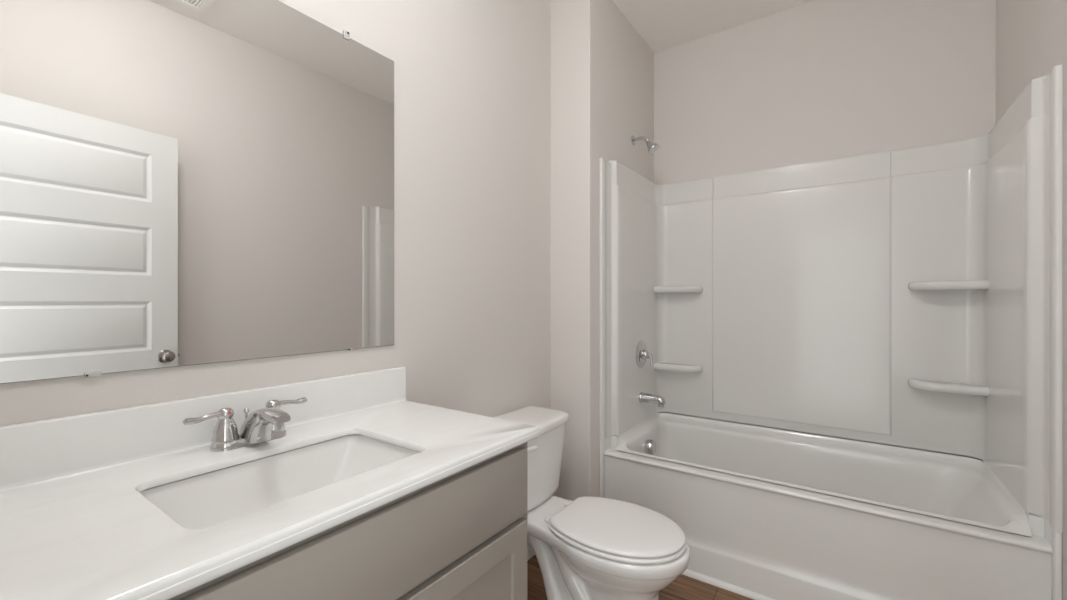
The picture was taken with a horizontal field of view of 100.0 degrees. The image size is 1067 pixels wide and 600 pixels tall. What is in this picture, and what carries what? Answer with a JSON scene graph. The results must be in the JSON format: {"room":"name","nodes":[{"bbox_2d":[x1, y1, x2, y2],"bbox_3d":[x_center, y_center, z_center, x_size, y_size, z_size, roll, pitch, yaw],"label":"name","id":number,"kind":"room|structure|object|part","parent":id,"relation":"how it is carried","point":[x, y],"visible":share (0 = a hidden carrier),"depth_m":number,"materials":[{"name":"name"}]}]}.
{"room":"bathroom","nodes":[
{"label":"bathroom","id":0,"kind":"room"},
{"bbox_2d":[0,0,550,425],"bbox_3d":[-0.531,-0.172,1.483,0.115,2.764,2.015,0,0,35],"label":"wall","id":1,"kind":"structure","parent":0,"point":[472,78],"depth_m":1.71,"materials":[{"name":"white paint"}]},
{"bbox_2d":[84,371,100,377],"bbox_3d":[-0.874,0.147,0.888,0.010,0.010,0.024,0,0,35],"label":"mirror clip","id":2,"kind":"object","parent":1,"relation":"attached to","point":[88,374],"visible":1,"depth_m":0.89,"materials":[{"name":"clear plastic"}]},
{"bbox_2d":[0,0,393,383],"bbox_3d":[-0.725,-0.319,1.103,0.005,0.934,0.914,0,0,35],"label":"mirror","id":3,"kind":"object","parent":1,"relation":"attached to","point":[183,182],"visible":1,"depth_m":1.01,"materials":[{"name":"clear glass"}]},
{"bbox_2d":[0,367,405,491],"bbox_3d":[-0.709,0.279,1.107,0.026,0.109,0.961,0,0,35],"label":"backsplash","id":4,"kind":"structure","parent":1,"relation":"attached to","point":[34,452],"depth_m":0.95,"materials":[{"name":"stone"}]},
{"bbox_2d":[343,30,349,39],"bbox_3d":[-0.558,-0.788,1.335,0.011,0.023,0.018,0,0,35],"label":"mirror clip","id":5,"kind":"object","parent":1,"relation":"attached to","point":[346,34],"visible":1,"depth_m":1.33,"materials":[{"name":"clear plastic"}]},
{"bbox_2d":[527,544,534,560],"bbox_3d":[-0.172,1.169,1.880,0.012,0.083,0.912,0,0,35],"label":"baseboard","id":6,"kind":"structure","parent":1,"relation":"attached to","point":[530,553],"depth_m":2.09,"materials":[{"name":"white paint"}]},
{"bbox_2d":[551,0,653,500],"bbox_3d":[0.375,-0.172,2.572,0.338,2.764,0.850,0,0,35],"label":"wall","id":7,"kind":"structure","parent":0,"point":[602,69],"depth_m":2.20,"materials":[{"name":"white paint"}]},
{"bbox_2d":[631,135,658,153],"bbox_3d":[0.627,-0.875,2.505,0.150,0.120,0.066,0,0,35],"label":"shower","id":8,"kind":"object","parent":7,"relation":"attached to","point":[652,147],"visible":1,"depth_m":2.49,"materials":[{"name":"silver metal"}]},
{"bbox_3d":[0.605,-0.901,2.521,0.088,0.037,0.019,0,0,35],"label":"arm","id":9,"kind":"part","parent":8,"relation":"part of","materials":[{"name":"silver metal"}]},
{"bbox_2d":[527,555,753,599],"bbox_3d":[0.502,1.240,1.331,1.977,0.060,2.960,0,0,35],"label":"floor","id":10,"kind":"structure","parent":0,"point":[683,587],"depth_m":1.87,"materials":[{"name":"brown wood"}]},
{"bbox_2d":[168,442,526,599],"bbox_3d":[-0.493,0.786,0.951,0.560,0.847,0.914,0,0,35],"label":"vanity cabinet","id":11,"kind":"object","parent":10,"relation":"on","point":[462,535],"visible":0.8,"depth_m":0.86,"materials":[{"name":"grey paint"}]},
{"bbox_2d":[0,400,539,599],"bbox_3d":[-0.489,0.347,0.952,0.564,0.029,0.962,0,0,35],"label":"countertop","id":12,"kind":"structure","parent":11,"relation":"on","point":[92,535],"depth_m":0.70,"materials":[{"name":"stone"}]},
{"bbox_2d":[182,397,306,451],"bbox_3d":[-0.654,0.287,1.027,0.213,0.092,0.216,0,0,-17],"label":"faucet","id":13,"kind":"object","parent":12,"relation":"on","point":[265,424],"visible":1,"depth_m":1.00,"materials":[{"name":"silver metal"}]},
{"bbox_3d":[-0.715,0.257,0.976,0.020,0.017,0.082,0,0,31],"label":"lever","id":14,"kind":"part","parent":13,"relation":"part of","materials":[{"name":"silver metal"}]},
{"bbox_3d":[-0.694,0.282,1.010,0.052,0.078,0.052,0,0,35],"label":"handle","id":15,"kind":"part","parent":13,"relation":"part of","materials":[{"name":"silver metal"}]},
{"bbox_3d":[-0.681,0.287,1.063,0.011,0.063,0.011,0,0,35],"label":"lift rod","id":16,"kind":"part","parent":13,"relation":"part of","materials":[{"name":"silver metal"}]},
{"bbox_3d":[-0.665,0.324,1.052,0.058,0.018,0.158,0,0,35],"label":"plate","id":17,"kind":"part","parent":13,"relation":"part of","materials":[{"name":"silver metal"}]},
{"bbox_3d":[-0.610,0.281,1.012,0.184,0.080,0.049,0,0,35],"label":"spout","id":18,"kind":"part","parent":13,"relation":"part of","materials":[{"name":"silver metal"}]},
{"bbox_3d":[-0.636,0.282,1.093,0.052,0.078,0.052,0,0,35],"label":"handle","id":19,"kind":"part","parent":13,"relation":"part of","materials":[{"name":"silver metal"}]},
{"bbox_3d":[-0.610,0.257,1.124,0.020,0.017,0.082,0,0,39],"label":"lever","id":20,"kind":"part","parent":13,"relation":"part of","materials":[{"name":"silver metal"}]},
{"bbox_2d":[140,434,419,528],"bbox_3d":[-0.479,0.419,0.909,0.320,0.130,0.477,0,0,35],"label":"sink","id":21,"kind":"object","parent":12,"relation":"in","point":[212,498],"visible":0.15,"depth_m":1.00,"materials":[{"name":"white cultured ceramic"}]},
{"bbox_3d":[-0.147,0.822,0.971,0.018,0.526,0.428,0,0,35],"label":"cabinet door","id":22,"kind":"part","parent":11,"relation":"part of","materials":[{"name":"grey paint"}]},
{"bbox_2d":[492,405,689,599],"bbox_3d":[0.175,0.849,1.677,0.798,0.722,0.466,0,0,35],"label":"toilet","id":23,"kind":"object","parent":10,"relation":"on","point":[585,548],"visible":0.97,"depth_m":1.57,"materials":[{"name":"white porcelain"}]},
{"bbox_3d":[-0.050,0.506,1.835,0.248,0.038,0.466,0,0,35],"label":"tank lid","id":24,"kind":"part","parent":23,"relation":"part of","materials":[{"name":"white ceramic"}]},
{"bbox_3d":[-0.026,0.562,1.677,0.124,0.030,0.019,0,0,-39],"label":"flush lever","id":25,"kind":"part","parent":23,"relation":"part of","materials":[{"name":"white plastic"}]},
{"bbox_3d":[-0.053,0.674,1.838,0.232,0.296,0.441,0,0,35],"label":"tank","id":26,"kind":"part","parent":23,"relation":"part of","materials":[{"name":"white ceramic"}]},
{"bbox_3d":[0.303,0.814,1.586,0.460,0.017,0.368,0,0,35],"label":"seat","id":27,"kind":"part","parent":23,"relation":"part of","materials":[{"name":"white plastic"}]},
{"bbox_3d":[0.303,0.793,1.586,0.452,0.020,0.360,0,0,35],"label":"lid","id":28,"kind":"part","parent":23,"relation":"part of","materials":[{"name":"white plastic"}]},
{"bbox_2d":[600,413,1061,599],"bbox_3d":[1.155,0.951,2.062,1.522,0.518,0.724,0,0,35],"label":"bathtub","id":29,"kind":"object","parent":10,"relation":"on","point":[777,514],"visible":0.97,"depth_m":1.83,"materials":[{"name":"white"}]},
{"bbox_3d":[0.642,0.809,2.467,0.053,0.080,0.080,0,0,35],"label":"overflow plate","id":30,"kind":"part","parent":29,"relation":"part of","materials":[{"name":"silver metal"}]},
{"bbox_2d":[682,569,775,599],"bbox_3d":[0.950,1.200,1.779,1.508,0.019,0.019,0,0,35],"label":"trim","id":31,"kind":"structure","parent":29,"relation":"attached to","point":[744,592],"depth_m":1.88,"materials":[{"name":"white paint"}]},
{"bbox_2d":[599,64,1062,532],"bbox_3d":[1.163,-0.011,2.073,1.522,1.403,0.753,0,0,35],"label":"tub surround","id":32,"kind":"object","parent":29,"relation":"on","point":[908,297],"visible":1,"depth_m":2.18,"materials":[{"name":"white plastic"}]},
{"bbox_2d":[635,340,652,367],"bbox_3d":[0.632,0.305,2.502,0.069,0.154,0.154,0,0,35],"label":"shower valve","id":33,"kind":"object","parent":32,"relation":"attached to","point":[641,354],"visible":1,"depth_m":2.49,"materials":[{"name":"silver metal"}]},
{"bbox_3d":[0.638,0.324,2.497,0.053,0.090,0.052,0,0,35],"label":"lever","id":34,"kind":"part","parent":33,"relation":"part of","materials":[{"name":"silver metal"}]},
{"bbox_2d":[639,392,665,407],"bbox_3d":[0.661,0.553,2.482,0.140,0.068,0.058,0,0,35],"label":"tub spout","id":35,"kind":"object","parent":32,"relation":"attached to","point":[643,397],"visible":1,"depth_m":2.46,"materials":[{"name":"silver metal"}]},
{"bbox_2d":[654,363,702,371],"bbox_3d":[0.858,0.400,2.658,0.265,0.040,0.104,0,0,35],"label":"shelf","id":36,"kind":"object","parent":32,"relation":"attached to","point":[658,367],"depth_m":2.63,"materials":[{"name":"white plastic"}]},
{"bbox_2d":[654,286,702,292],"bbox_3d":[0.858,-0.062,2.658,0.265,0.040,0.104,0,0,35],"label":"shelf","id":37,"kind":"object","parent":32,"relation":"attached to","point":[657,289],"depth_m":2.61,"materials":[{"name":"white plastic"}]},
{"bbox_2d":[908,378,988,395],"bbox_3d":[1.816,0.382,1.971,0.253,0.040,0.121,0,0,35],"label":"shelf","id":38,"kind":"object","parent":32,"relation":"attached to","point":[958,386],"depth_m":1.95,"materials":[{"name":"white plastic"}]},
{"bbox_2d":[908,280,988,290],"bbox_3d":[1.816,-0.063,1.971,0.253,0.040,0.121,0,0,35],"label":"shelf","id":39,"kind":"object","parent":32,"relation":"attached to","point":[913,285],"depth_m":1.93,"materials":[{"name":"white plastic"}]},
{"bbox_2d":[612,0,814,52],"bbox_3d":[0.502,-1.594,1.331,1.977,0.080,2.960,0,0,35],"label":"ceiling","id":40,"kind":"structure","parent":0,"point":[662,24],"depth_m":2.44,"materials":[{"name":"white paint"}]},
{"bbox_2d":[654,0,995,460],"bbox_3d":[1.323,-0.172,2.493,1.977,2.764,0.115,0,0,35],"label":"wall","id":41,"kind":"structure","parent":0,"point":[817,80],"depth_m":2.30,"materials":[{"name":"white paint"}]},
{"bbox_2d":[996,0,1066,599],"bbox_3d":[1.229,-0.172,0.747,0.115,2.764,2.845,0,0,35],"label":"wall","id":42,"kind":"structure","parent":0,"point":[1031,35],"depth_m":1.50,"materials":[{"name":"white paint"}]}
]}

